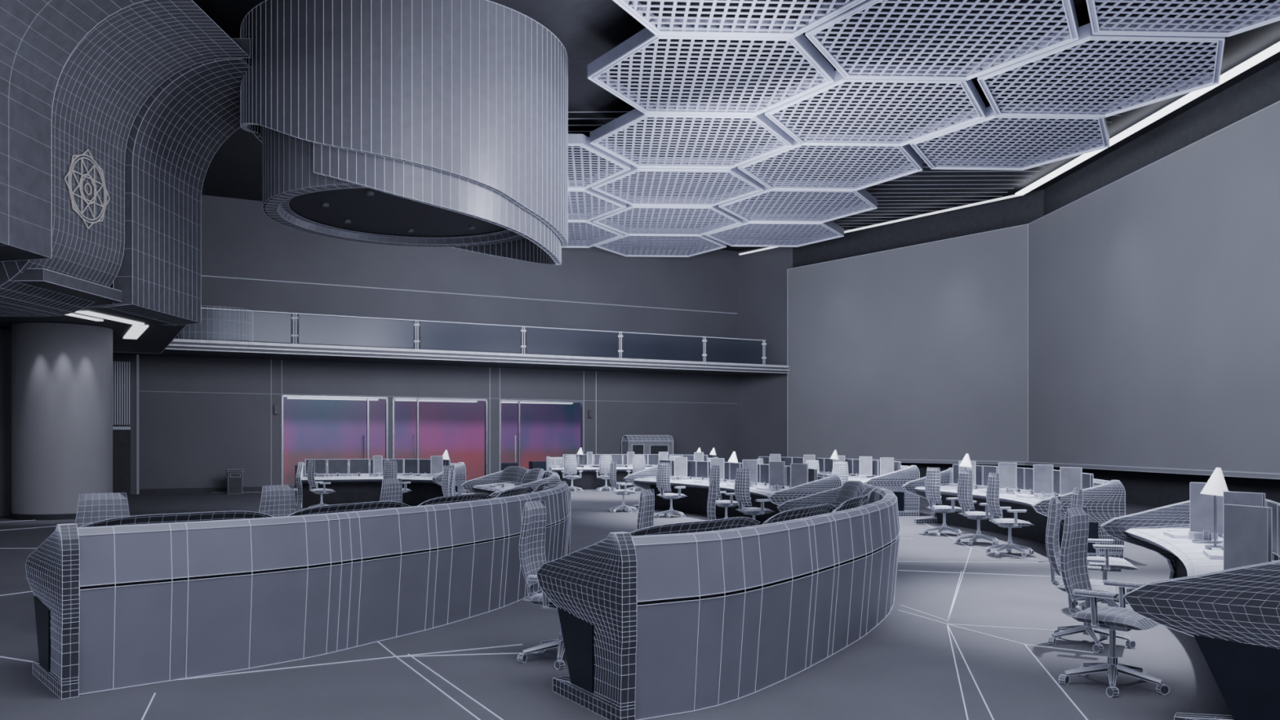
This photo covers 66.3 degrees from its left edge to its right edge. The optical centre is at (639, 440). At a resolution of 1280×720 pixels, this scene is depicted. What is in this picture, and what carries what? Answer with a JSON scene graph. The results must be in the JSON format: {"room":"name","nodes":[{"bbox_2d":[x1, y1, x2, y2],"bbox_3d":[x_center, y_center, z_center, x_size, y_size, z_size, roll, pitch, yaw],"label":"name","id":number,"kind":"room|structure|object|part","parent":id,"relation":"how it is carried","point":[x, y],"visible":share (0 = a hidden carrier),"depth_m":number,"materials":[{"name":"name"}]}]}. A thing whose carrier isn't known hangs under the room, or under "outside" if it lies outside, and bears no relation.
{"room":"control room","nodes":[
{"label":"control room","id":0,"kind":"room"},
{"bbox_2d":[0,329,11,516],"bbox_3d":[-16.775,-0.400,14.200,4.850,4.200,16.400,0,0,0],"label":"wall","id":1,"kind":"structure","parent":0,"point":[5,335],"depth_m":22.15,"materials":[{"name":"paint"}]},
{"bbox_2d":[11,322,112,514],"bbox_3d":[-12.950,-0.420,22.000,1.960,4.240,1.960,0,0,0],"label":"round column","id":2,"kind":"structure","parent":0,"point":[62,373],"depth_m":21.17,"materials":[{"name":"paint"}]},
{"bbox_2d":[0,0,147,262],"bbox_3d":[-7.780,-5.075,10.724,6.112,4.562,9.464,0,0,0],"label":"wall","id":3,"kind":"structure","parent":0,"point":[38,37],"depth_m":14.78,"materials":[{"name":"grey paint"}]},
{"bbox_2d":[0,268,187,353],"bbox_3d":[-14.251,-2.795,17.301,9.716,0.506,22.618,0,0,0],"label":"ceiling","id":4,"kind":"structure","parent":0,"point":[158,335],"depth_m":20.33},
{"bbox_2d":[65,311,148,339],"bbox_3d":[-11.506,-2.530,21.770,1.251,0.030,5.332,0,0,-14],"label":"light panel","id":5,"kind":"object","parent":4,"relation":"attached to","point":[138,328],"visible":0.86,"depth_m":20.60,"materials":[{"name":"white plastic"}]},
{"bbox_2d":[0,0,250,315],"bbox_3d":[-10.605,-4.815,16.700,6.979,5.080,2.413,0,0,0],"label":"wall","id":6,"kind":"structure","parent":0,"point":[104,83],"depth_m":16.66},
{"bbox_2d":[64,149,110,228],"bbox_3d":[-9.380,-4.280,16.650,0.018,1.355,1.355,0,0,0],"label":"emblem","id":7,"kind":"object","parent":6,"relation":"attached to","point":[99,169],"depth_m":16.60,"materials":[{"name":"metal"}]},
{"bbox_2d":[90,57,250,325],"bbox_3d":[-8.725,-4.900,19.349,2.863,4.913,2.815,0,0,0],"label":"wall","id":8,"kind":"structure","parent":0,"point":[174,138],"depth_m":18.96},
{"bbox_2d":[240,0,568,265],"bbox_3d":[-4.810,-5.882,20.502,6.580,4.335,6.581,0,0,0],"label":"ceiling fixture","id":9,"kind":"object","parent":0,"point":[433,123],"depth_m":17.81,"materials":[{"name":"grey metal"}]},
{"bbox_2d":[112,195,738,494],"bbox_3d":[-7.632,-3.175,35.644,26.947,9.750,0.200,0,0,-27],"label":"wall","id":10,"kind":"structure","parent":0,"point":[187,440],"depth_m":35.40,"materials":[{"name":"paint"}]},
{"bbox_2d":[112,361,130,494],"bbox_3d":[-16.410,-0.400,30.915,0.593,4.200,0.110,0,0,-27],"label":"door","id":11,"kind":"structure","parent":10,"relation":"in","point":[121,370],"depth_m":30.93,"materials":[{"name":"paint"}]},
{"bbox_2d":[141,486,262,493],"bbox_3d":[-5.885,1.620,36.401,22.548,0.160,0.040,0,0,-27],"label":"baseboard","id":12,"kind":"structure","parent":10,"relation":"attached to","point":[170,491],"depth_m":31.89,"materials":[{"name":"paint"}]},
{"bbox_2d":[282,395,387,490],"bbox_3d":[-10.574,0.075,34.049,3.573,3.250,0.287,0,0,-27],"label":"frame","id":13,"kind":"object","parent":10,"relation":"attached to","point":[285,396],"visible":0.6,"depth_m":34.50,"materials":[{"name":"metal"}]},
{"bbox_2d":[287,397,573,404],"bbox_3d":[-7.956,-1.625,37.278,11.192,0.330,2.200,0,0,-27],"label":"light strip","id":14,"kind":"object","parent":10,"relation":"attached to","point":[323,398],"visible":0.41,"depth_m":36.12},
{"bbox_2d":[274,404,591,417],"bbox_3d":[-7.124,-1.050,35.738,11.740,0.300,0.100,0,0,-27],"label":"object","id":15,"kind":"structure","parent":10,"relation":"attached to","point":[276,406],"depth_m":33.05,"materials":[{"name":"grey"}]},
{"bbox_2d":[136,354,737,493],"bbox_3d":[-5.945,-0.520,36.370,22.683,4.440,0.063,0,0,-27],"label":"trim","id":16,"kind":"structure","parent":10,"relation":"attached to","point":[137,355],"depth_m":33.16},
{"bbox_2d":[392,397,487,475],"bbox_3d":[-7.272,0.075,35.758,3.517,3.250,0.287,0,0,-27],"label":"frame","id":17,"kind":"object","parent":10,"relation":"attached to","point":[417,399],"visible":0.6,"depth_m":35.37,"materials":[{"name":"metal"}]},
{"bbox_2d":[112,307,789,376],"bbox_3d":[-6.670,-3.362,34.356,27.039,1.315,3.020,0,0,-28],"label":"balcony","id":18,"kind":"object","parent":10,"relation":"attached to","point":[178,347],"visible":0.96,"depth_m":33.50,"materials":[{"name":"paint"}]},
{"bbox_2d":[174,305,253,342],"bbox_3d":[-13.480,-3.625,31.371,2.508,1.270,0.882,0,0,-44],"label":"glass railing","id":19,"kind":"object","parent":18,"relation":"on","point":[225,325],"depth_m":31.05,"materials":[{"name":"grey glass"}]},
{"bbox_3d":[-4.415,-4.000,34.104,21.271,0.020,0.020,0,0,-28],"label":"rail","id":20,"kind":"part","parent":18,"relation":"part of","materials":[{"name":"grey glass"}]},
{"bbox_2d":[200,275,737,314],"bbox_3d":[-7.710,-5.400,35.468,26.647,0.030,0.025,0,0,-27],"label":"trim","id":21,"kind":"structure","parent":10,"relation":"attached to","point":[201,275],"depth_m":35.87,"materials":[{"name":"grey metal"}]},
{"bbox_2d":[500,399,583,471],"bbox_3d":[-3.753,0.075,37.580,3.450,3.250,0.287,0,0,-27],"label":"frame","id":22,"kind":"object","parent":10,"relation":"attached to","point":[581,402],"visible":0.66,"depth_m":37.18,"materials":[{"name":"metal"}]},
{"bbox_2d":[283,396,580,485],"bbox_3d":[-8.059,-0.250,39.870,15.392,3.900,0.100,0,0,-27],"label":"window","id":23,"kind":"structure","parent":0,"point":[313,428],"depth_m":39.55,"materials":[{"name":"purple glass"}]},
{"bbox_2d":[0,485,1231,719],"bbox_3d":[0.000,1.700,21.500,44.000,0.001,53.000,0,0,0],"label":"floor","id":24,"kind":"structure","parent":0,"point":[904,668],"depth_m":7.49,"materials":[{"name":"carpet"}]},
{"bbox_2d":[9,512,76,519],"bbox_3d":[-12.950,1.640,22.000,2.040,0.120,2.040,0,0,0],"label":"baseboard","id":25,"kind":"structure","parent":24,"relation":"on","point":[12,516],"depth_m":21.04,"materials":[{"name":"paint"}]},
{"bbox_2d":[75,493,129,527],"bbox_3d":[-4.739,1.089,8.737,0.684,1.220,0.686,0,0,-38],"label":"office chair","id":26,"kind":"object","parent":24,"relation":"on","point":[95,507],"visible":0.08,"depth_m":8.94,"materials":[{"name":"fabric"}]},
{"bbox_2d":[226,468,243,493],"bbox_3d":[-13.073,1.310,31.589,0.491,0.791,0.491,0,0,-27],"label":"waste bin","id":27,"kind":"object","parent":24,"relation":"on","point":[234,477],"visible":1,"depth_m":31.41,"materials":[{"name":"paint"}]},
{"bbox_2d":[258,484,295,516],"bbox_3d":[-3.686,1.089,10.391,0.686,1.220,0.684,0,0,34],"label":"office chair","id":28,"kind":"object","parent":24,"relation":"on","point":[277,500],"visible":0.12,"depth_m":10.56,"materials":[{"name":"fabric"}]},
{"bbox_2d":[25,480,571,698],"bbox_3d":[-2.444,1.115,9.995,2.085,1.173,7.620,0,0,22],"label":"desk","id":29,"kind":"object","parent":24,"relation":"on","point":[140,600],"visible":0.91,"depth_m":7.34,"materials":[{"name":"laminate"}]},
{"bbox_3d":[-4.189,1.350,6.899,0.052,0.460,0.500,0,0,-42],"label":"inset panel","id":30,"kind":"part","parent":29,"relation":"part of","materials":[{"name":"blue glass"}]},
{"bbox_2d":[306,460,335,508],"bbox_3d":[-7.787,1.090,24.010,0.692,1.223,0.690,0,0,-35],"label":"office chair","id":31,"kind":"object","parent":24,"relation":"on","point":[311,467],"visible":0.85,"depth_m":23.79,"materials":[{"name":"fabric"}]},
{"bbox_2d":[296,455,466,508],"bbox_3d":[-6.701,1.047,25.232,4.390,1.314,1.953,0,0,0],"label":"desk","id":32,"kind":"object","parent":24,"relation":"on","point":[358,480],"visible":0.66,"depth_m":25.41,"materials":[{"name":"laminate"}]},
{"bbox_2d":[442,449,449,465],"bbox_3d":[-5.000,0.584,25.150,0.228,0.702,0.230,0,0,0],"label":"desk lamp","id":33,"kind":"object","parent":32,"relation":"on","point":[446,456],"visible":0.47,"depth_m":25.10,"materials":[{"name":"metal"}]},
{"bbox_2d":[379,478,402,502],"bbox_3d":[-2.884,1.089,12.194,0.687,1.221,0.686,0,0,23],"label":"office chair","id":34,"kind":"object","parent":24,"relation":"on","point":[392,489],"visible":0.1,"depth_m":12.33,"materials":[{"name":"fabric"}]},
{"bbox_2d":[382,460,412,493],"bbox_3d":[-5.992,1.090,24.215,0.690,1.223,0.692,0,0,29],"label":"office chair","id":35,"kind":"object","parent":24,"relation":"on","point":[390,471],"visible":0.47,"depth_m":23.92,"materials":[{"name":"fabric"}]},
{"bbox_2d":[294,461,546,487],"bbox_3d":[-7.851,1.275,38.514,10.814,0.865,0.515,0,0,-27],"label":"cabinets","id":36,"kind":"object","parent":24,"relation":"on","point":[532,464],"visible":0.16,"depth_m":40.06,"materials":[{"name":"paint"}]},
{"bbox_2d":[447,468,454,495],"bbox_3d":[-2.983,1.090,17.003,0.692,1.223,0.690,0,0,-8],"label":"office chair","id":37,"kind":"object","parent":24,"relation":"on","point":[451,473],"visible":0.23,"depth_m":16.81,"materials":[{"name":"fabric"}]},
{"bbox_2d":[441,465,474,496],"bbox_3d":[-3.488,1.090,19.012,0.692,1.223,0.690,0,0,-43],"label":"office chair","id":38,"kind":"object","parent":24,"relation":"on","point":[445,478],"visible":0.25,"depth_m":18.78,"materials":[{"name":"fabric"}]},
{"bbox_2d":[461,466,560,498],"bbox_3d":[-2.380,1.116,18.484,1.578,1.176,5.180,0,0,-15],"label":"desk","id":39,"kind":"object","parent":24,"relation":"on","point":[512,477],"visible":0.34,"depth_m":19.79,"materials":[{"name":"laminate"}]},
{"bbox_2d":[517,500,564,669],"bbox_3d":[-0.584,1.089,7.616,0.686,1.220,0.684,0,0,17],"label":"office chair","id":40,"kind":"object","parent":24,"relation":"on","point":[532,535],"visible":0.58,"depth_m":7.60,"materials":[{"name":"fabric"}]},
{"bbox_2d":[0,520,1093,719],"bbox_3d":[-3.937,1.696,20.729,16.089,0.006,35.400,0,0,-33],"label":"floor lines","id":41,"kind":"object","parent":24,"relation":"on","point":[966,562],"depth_m":7.74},
{"bbox_2d":[561,454,582,491],"bbox_3d":[-2.298,1.090,33.217,0.694,1.225,0.695,0,0,9],"label":"office chair","id":42,"kind":"object","parent":24,"relation":"on","point":[570,464],"visible":0.93,"depth_m":32.93,"materials":[{"name":"fabric"}]},
{"bbox_2d":[595,454,616,491],"bbox_3d":[-1.151,1.090,33.317,0.694,1.225,0.695,0,0,0],"label":"office chair","id":43,"kind":"object","parent":24,"relation":"on","point":[605,460],"visible":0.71,"depth_m":33.02,"materials":[{"name":"fabric"}]},
{"bbox_2d":[608,460,637,512],"bbox_3d":[-0.384,1.090,23.505,0.692,1.223,0.690,0,0,-16],"label":"office chair","id":44,"kind":"object","parent":24,"relation":"on","point":[612,476],"visible":1,"depth_m":23.34,"materials":[{"name":"fabric"}]},
{"bbox_2d":[546,451,718,489],"bbox_3d":[-0.299,1.045,33.912,6.162,1.323,2.355,0,0,13],"label":"desk","id":45,"kind":"object","parent":24,"relation":"on","point":[589,462],"visible":0.37,"depth_m":34.38,"materials":[{"name":"laminate"}]},
{"bbox_2d":[577,447,582,466],"bbox_3d":[-2.100,0.584,34.300,0.228,0.702,0.230,0,0,0],"label":"desk lamp","id":46,"kind":"object","parent":45,"relation":"on","point":[580,452],"visible":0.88,"depth_m":34.26,"materials":[{"name":"metal"}]},
{"bbox_2d":[709,448,715,457],"bbox_3d":[2.450,0.584,32.900,0.228,0.702,0.230,0,0,0],"label":"desk lamp","id":47,"kind":"object","parent":45,"relation":"attached to","point":[713,452],"visible":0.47,"depth_m":32.84,"materials":[{"name":"metal"}]},
{"bbox_2d":[626,454,645,491],"bbox_3d":[-0.105,1.090,33.316,0.694,1.225,0.695,0,0,-16],"label":"office chair","id":48,"kind":"object","parent":24,"relation":"on","point":[638,460],"visible":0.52,"depth_m":33.01,"materials":[{"name":"fabric"}]},
{"bbox_2d":[636,488,654,529],"bbox_3d":[0.316,1.089,9.496,0.687,1.221,0.686,0,0,17],"label":"office chair","id":49,"kind":"object","parent":24,"relation":"on","point":[645,519],"visible":0.2,"depth_m":9.60,"materials":[{"name":"fabric"}]},
{"bbox_2d":[621,435,673,457],"bbox_3d":[0.314,0.740,39.117,2.020,1.934,0.650,0,0,-27],"label":"storage cabinet","id":50,"kind":"object","parent":24,"relation":"on","point":[639,444],"visible":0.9,"depth_m":38.86,"materials":[{"name":"fabric"}]},
{"bbox_2d":[655,462,686,518],"bbox_3d":[0.712,1.090,21.912,0.692,1.223,0.690,0,0,-41],"label":"office chair","id":51,"kind":"object","parent":24,"relation":"on","point":[663,473],"visible":1,"depth_m":21.70,"materials":[{"name":"fabric"}]},
{"bbox_2d":[668,455,680,460],"bbox_3d":[1.203,1.090,32.417,0.694,1.225,0.695,0,0,14],"label":"office chair","id":52,"kind":"object","parent":24,"relation":"on","point":[670,457],"visible":0.04,"depth_m":32.13,"materials":[{"name":"fabric"}]},
{"bbox_2d":[706,479,716,519],"bbox_3d":[1.167,1.089,12.001,0.687,1.221,0.686,0,0,0],"label":"office chair","id":53,"kind":"object","parent":24,"relation":"on","point":[711,504],"visible":0.23,"depth_m":11.84,"materials":[{"name":"fabric"}]},
{"bbox_2d":[536,480,900,719],"bbox_3d":[1.479,1.115,9.783,2.038,1.172,8.520,0,0,21],"label":"desk","id":54,"kind":"object","parent":24,"relation":"on","point":[666,620],"visible":1,"depth_m":6.38,"materials":[{"name":"laminate"}]},
{"bbox_3d":[-0.403,1.350,6.362,0.052,0.460,0.500,0,0,-30],"label":"inset panel","id":55,"kind":"part","parent":54,"relation":"part of","materials":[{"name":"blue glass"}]},
{"bbox_2d":[708,465,738,518],"bbox_3d":[1.716,1.090,19.306,0.692,1.223,0.690,0,0,-20],"label":"office chair","id":56,"kind":"object","parent":24,"relation":"on","point":[714,469],"visible":0.52,"depth_m":19.09,"materials":[{"name":"fabric"}]},
{"bbox_2d":[623,457,842,524],"bbox_3d":[1.774,1.045,20.521,1.923,1.318,9.012,0,0,-17],"label":"desk","id":57,"kind":"object","parent":24,"relation":"on","point":[776,482],"visible":0.57,"depth_m":21.22,"materials":[{"name":"laminate"}]},
{"bbox_2d":[728,451,737,483],"bbox_3d":[2.050,0.584,21.600,0.228,0.702,0.230,0,0,0],"label":"desk lamp","id":58,"kind":"object","parent":57,"relation":"on","point":[733,458],"visible":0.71,"depth_m":21.54,"materials":[{"name":"metal"}]},
{"bbox_2d":[734,467,773,519],"bbox_3d":[2.015,1.090,17.209,0.692,1.223,0.690,0,0,-28],"label":"office chair","id":59,"kind":"object","parent":24,"relation":"on","point":[742,482],"visible":0.67,"depth_m":17.00,"materials":[{"name":"fabric"}]},
{"bbox_2d":[758,457,763,463],"bbox_3d":[3.617,1.090,27.202,0.692,1.223,0.690,0,0,-4],"label":"office chair","id":60,"kind":"object","parent":24,"relation":"on","point":[761,460],"visible":0.02,"depth_m":27.05,"materials":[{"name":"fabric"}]},
{"bbox_2d":[805,459,819,473],"bbox_3d":[4.512,1.090,24.812,0.692,1.223,0.690,0,0,-43],"label":"office chair","id":61,"kind":"object","parent":24,"relation":"on","point":[812,464],"visible":0.12,"depth_m":24.54,"materials":[{"name":"fabric"}]},
{"bbox_2d":[756,453,919,515],"bbox_3d":[4.773,1.045,26.114,1.876,1.320,8.588,0,0,-17],"label":"desk","id":62,"kind":"object","parent":24,"relation":"on","point":[887,473],"visible":0.41,"depth_m":22.49,"materials":[{"name":"laminate"}]},
{"bbox_2d":[830,449,838,461],"bbox_3d":[5.000,0.584,25.200,0.228,0.702,0.230,0,0,0],"label":"desk lamp","id":63,"kind":"object","parent":62,"relation":"on","point":[834,455],"visible":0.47,"depth_m":25.14,"materials":[{"name":"metal"}]},
{"bbox_3d":[5.697,1.350,22.074,0.500,0.460,0.052,0,0,-4],"label":"inset panel","id":64,"kind":"part","parent":62,"relation":"part of","materials":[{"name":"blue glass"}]},
{"bbox_2d":[831,461,848,484],"bbox_3d":[4.812,1.090,22.812,0.692,1.223,0.690,0,0,-43],"label":"office chair","id":65,"kind":"object","parent":24,"relation":"on","point":[839,468],"visible":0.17,"depth_m":22.53,"materials":[{"name":"fabric"}]},
{"bbox_2d":[923,466,961,536],"bbox_3d":[5.516,1.090,17.706,0.689,1.222,0.688,0,0,-17],"label":"office chair","id":66,"kind":"object","parent":24,"relation":"on","point":[932,482],"visible":0.98,"depth_m":17.55,"materials":[{"name":"fabric"}]},
{"bbox_2d":[955,469,999,545],"bbox_3d":[5.617,1.089,16.204,0.688,1.221,0.687,0,0,-11],"label":"office chair","id":67,"kind":"object","parent":24,"relation":"on","point":[965,483],"visible":0.93,"depth_m":16.07,"materials":[{"name":"fabric"}]},
{"bbox_2d":[985,472,1033,556],"bbox_3d":[5.567,1.089,14.701,0.688,1.221,0.687,0,0,0],"label":"office chair","id":68,"kind":"object","parent":24,"relation":"on","point":[993,479],"visible":1,"depth_m":14.58,"materials":[{"name":"fabric"}]},
{"bbox_2d":[902,460,1125,559],"bbox_3d":[6.324,1.045,17.085,1.658,1.317,6.609,0,0,-2],"label":"desk","id":69,"kind":"object","parent":24,"relation":"on","point":[1031,490],"visible":0.73,"depth_m":16.36,"materials":[{"name":"laminate"}]},
{"bbox_2d":[959,453,972,470],"bbox_3d":[5.950,0.584,17.900,0.228,0.702,0.230,0,0,0],"label":"desk lamp","id":70,"kind":"object","parent":69,"relation":"attached to","point":[966,462],"visible":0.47,"depth_m":17.84,"materials":[{"name":"metal"}]},
{"bbox_3d":[6.234,1.350,13.909,0.500,0.460,0.052,0,0,9],"label":"inset panel","id":71,"kind":"part","parent":69,"relation":"part of","materials":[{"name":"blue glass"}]},
{"bbox_2d":[1045,496,1136,652],"bbox_3d":[3.765,1.089,8.192,0.685,1.220,0.684,0,0,29],"label":"office chair","id":72,"kind":"object","parent":24,"relation":"on","point":[1052,533],"visible":0.66,"depth_m":8.17,"materials":[{"name":"fabric"}]},
{"bbox_2d":[1070,487,1138,609],"bbox_3d":[4.666,1.089,9.796,0.686,1.220,0.684,0,0,17],"label":"office chair","id":73,"kind":"object","parent":24,"relation":"on","point":[1111,564],"visible":0.48,"depth_m":9.69,"materials":[{"name":"fabric"}]},
{"bbox_2d":[1058,506,1169,697],"bbox_3d":[3.293,1.089,6.789,0.685,1.220,0.684,0,0,43],"label":"office chair","id":74,"kind":"object","parent":24,"relation":"on","point":[1073,550],"visible":0.98,"depth_m":6.82,"materials":[{"name":"fabric"}]},
{"bbox_2d":[1100,482,1279,719],"bbox_3d":[4.679,1.045,8.002,1.545,1.313,5.809,0,0,24],"label":"desk","id":75,"kind":"object","parent":24,"relation":"on","point":[1227,598],"visible":0.98,"depth_m":5.70,"materials":[{"name":"laminate"}]},
{"bbox_2d":[1200,467,1228,548],"bbox_3d":[5.020,0.584,8.550,0.228,0.702,0.230,0,0,0],"label":"desk lamp","id":76,"kind":"object","parent":75,"relation":"on","point":[1215,485],"visible":0.8,"depth_m":8.51,"materials":[{"name":"metal"}]},
{"bbox_3d":[3.413,1.350,5.529,0.500,0.460,0.052,0,0,35],"label":"inset panel","id":77,"kind":"part","parent":75,"relation":"part of","materials":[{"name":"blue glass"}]},
{"bbox_2d":[192,0,1279,251],"bbox_3d":[-2.250,-8.050,27.500,35.500,0.001,37.000,0,0,0],"label":"ceiling","id":78,"kind":"structure","parent":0,"point":[587,29],"depth_m":23.94,"materials":[{"name":"metal"}]},
{"bbox_2d":[564,220,623,248],"bbox_3d":[-3.087,-7.405,34.642,4.994,0.270,4.198,0,-1,-2],"label":"ceiling panel","id":79,"kind":"object","parent":78,"relation":"hanging from","point":[588,234],"visible":0.31,"depth_m":35.02,"materials":[{"name":"metal"}]},
{"bbox_2d":[568,186,626,222],"bbox_3d":[-2.918,-7.405,30.443,4.994,0.271,4.198,0,0,-2],"label":"ceiling panel","id":80,"kind":"object","parent":78,"relation":"hanging from","point":[587,205],"visible":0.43,"depth_m":30.54,"materials":[{"name":"metal"}]},
{"bbox_2d":[568,133,631,189],"bbox_3d":[-2.746,-7.405,26.148,4.994,0.271,4.198,0,0,-2],"label":"ceiling panel","id":81,"kind":"object","parent":78,"relation":"hanging from","point":[589,166],"visible":0.38,"depth_m":26.12,"materials":[{"name":"metal"}]},
{"bbox_2d":[594,228,726,257],"bbox_3d":[0.760,-7.405,36.686,4.994,0.271,4.198,0,0,-2],"label":"ceiling panel","id":82,"kind":"object","parent":78,"relation":"hanging from","point":[641,245],"visible":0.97,"depth_m":36.81,"materials":[{"name":"metal"}]},
{"bbox_2d":[592,203,742,236],"bbox_3d":[0.922,-7.405,32.640,4.994,0.271,4.198,0,0,-2],"label":"ceiling panel","id":83,"kind":"object","parent":78,"relation":"hanging from","point":[708,220],"visible":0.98,"depth_m":32.57,"materials":[{"name":"metal"}]},
{"bbox_2d":[591,164,763,206],"bbox_3d":[1.095,-7.405,28.342,4.994,0.270,4.198,0,1,-2],"label":"ceiling panel","id":84,"kind":"object","parent":78,"relation":"hanging from","point":[683,187],"visible":0.95,"depth_m":28.42,"materials":[{"name":"metal"}]},
{"bbox_2d":[589,108,792,168],"bbox_3d":[1.267,-7.405,24.047,4.994,0.270,4.198,0,0,-2],"label":"ceiling panel","id":85,"kind":"object","parent":78,"relation":"hanging from","point":[640,140],"visible":0.99,"depth_m":23.97,"materials":[{"name":"metal"}]},
{"bbox_2d":[587,27,834,115],"bbox_3d":[1.440,-7.405,19.750,4.994,0.270,4.198,0,0,-2],"label":"ceiling panel","id":86,"kind":"object","parent":78,"relation":"hanging from","point":[652,73],"visible":0.97,"depth_m":19.70,"materials":[{"name":"metal"}]},
{"bbox_2d":[613,0,865,37],"bbox_3d":[1.613,-7.405,15.455,4.994,0.270,4.198,0,-1,-2],"label":"ceiling panel","id":87,"kind":"object","parent":78,"relation":"hanging from","point":[719,18],"visible":1,"depth_m":16.95,"materials":[{"name":"metal"}]},
{"bbox_2d":[704,219,844,247],"bbox_3d":[4.767,-7.405,34.734,4.994,0.270,4.198,0,1,-2],"label":"ceiling panel","id":88,"kind":"object","parent":78,"relation":"hanging from","point":[746,233],"visible":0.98,"depth_m":34.83,"materials":[{"name":"metal"}]},
{"bbox_2d":[718,185,877,222],"bbox_3d":[4.935,-7.405,30.539,4.994,0.270,4.198,0,0,-2],"label":"ceiling panel","id":89,"kind":"object","parent":78,"relation":"hanging from","point":[767,205],"visible":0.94,"depth_m":30.68,"materials":[{"name":"metal"}]},
{"bbox_2d":[737,137,922,191],"bbox_3d":[5.108,-7.405,26.243,4.994,0.270,4.198,0,-1,-2],"label":"ceiling panel","id":90,"kind":"object","parent":78,"relation":"hanging from","point":[797,166],"visible":0.94,"depth_m":26.38,"materials":[{"name":"metal"}]},
{"bbox_2d":[568,111,1121,230],"bbox_3d":[4.200,-8.040,31.100,15.401,0.012,14.830,0,0,0],"label":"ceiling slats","id":91,"kind":"structure","parent":78,"relation":"attached to","point":[615,111],"depth_m":31.25,"materials":[{"name":"metal"}]},
{"bbox_2d":[764,70,985,146],"bbox_3d":[5.280,-7.405,21.947,4.994,0.271,4.198,0,-1,-2],"label":"ceiling panel","id":92,"kind":"object","parent":78,"relation":"hanging from","point":[843,111],"visible":0.98,"depth_m":21.96,"materials":[{"name":"metal"}]},
{"bbox_2d":[738,193,1023,254],"bbox_3d":[8.136,-7.800,35.983,0.100,0.050,12.756,0,0,-38],"label":"light strip","id":93,"kind":"object","parent":78,"relation":"attached to","point":[1018,194],"visible":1,"depth_m":33.89,"materials":[{"name":"white plastic"}]},
{"bbox_2d":[804,0,1078,80],"bbox_3d":[5.453,-7.405,17.648,4.994,0.270,4.198,0,0,-2],"label":"ceiling panel","id":94,"kind":"object","parent":78,"relation":"hanging from","point":[966,40],"visible":0.98,"depth_m":17.86,"materials":[{"name":"metal"}]},
{"bbox_2d":[910,106,1109,170],"bbox_3d":[9.121,-7.405,24.142,4.994,0.271,4.198,0,0,-2],"label":"ceiling panel","id":95,"kind":"object","parent":78,"relation":"hanging from","point":[993,142],"visible":0.94,"depth_m":24.27,"materials":[{"name":"metal"}]},
{"bbox_2d":[977,22,1224,117],"bbox_3d":[9.294,-7.405,19.845,4.994,0.271,4.198,0,0,-2],"label":"ceiling panel","id":96,"kind":"object","parent":78,"relation":"hanging from","point":[1092,75],"visible":0.94,"depth_m":19.83,"materials":[{"name":"metal"}]},
{"bbox_2d":[1015,41,1279,194],"bbox_3d":[12.886,-7.850,16.783,0.260,0.050,28.846,0,0,-3],"label":"light strip","id":97,"kind":"object","parent":78,"relation":"attached to","point":[1275,48],"visible":1,"depth_m":23.33,"materials":[{"name":"white plastic"}]},
{"bbox_2d":[1085,0,1279,36],"bbox_3d":[9.466,-7.405,15.547,4.994,0.271,4.198,0,1,-2],"label":"ceiling panel","id":98,"kind":"object","parent":78,"relation":"hanging from","point":[1193,18],"visible":1,"depth_m":17.07,"materials":[{"name":"metal"}]},
{"bbox_2d":[738,246,792,462],"bbox_3d":[5.099,-3.175,40.934,3.284,9.750,0.250,0,0,44],"label":"wall","id":99,"kind":"structure","parent":0,"point":[762,274],"depth_m":40.72,"materials":[{"name":"paint"}]},
{"bbox_2d":[792,189,1044,478],"bbox_3d":[9.633,-3.175,35.588,0.200,9.750,10.725,0,0,-39],"label":"wall","id":100,"kind":"structure","parent":0,"point":[1028,207],"depth_m":34.64,"materials":[{"name":"paint"}]},
{"bbox_2d":[1044,59,1279,507],"bbox_3d":[13.835,-3.175,16.881,0.200,9.750,28.996,0,0,-3],"label":"wall","id":101,"kind":"structure","parent":0,"point":[1260,90],"depth_m":24.61,"materials":[{"name":"paint"}]},
{"bbox_2d":[856,458,1279,479],"bbox_3d":[12.266,0.725,21.443,4.962,0.105,38.064,0,0,-12],"label":"ledge","id":102,"kind":"object","parent":101,"relation":"attached to","point":[1270,476],"visible":0.49,"depth_m":25.23,"materials":[{"name":"grey"}]},
{"bbox_2d":[786,223,1028,462],"bbox_3d":[9.242,-3.115,35.368,0.242,7.592,10.443,0,0,-38],"label":"projection screen","id":103,"kind":"object","parent":102,"relation":"on","point":[919,352],"visible":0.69,"depth_m":34.63,"materials":[{"name":"grey"}]},
{"bbox_2d":[1027,100,1279,474],"bbox_3d":[13.295,-3.115,16.806,0.242,7.592,28.869,0,0,-3],"label":"projection screen","id":104,"kind":"object","parent":102,"relation":"on","point":[1153,294],"visible":0.98,"depth_m":23.84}
]}

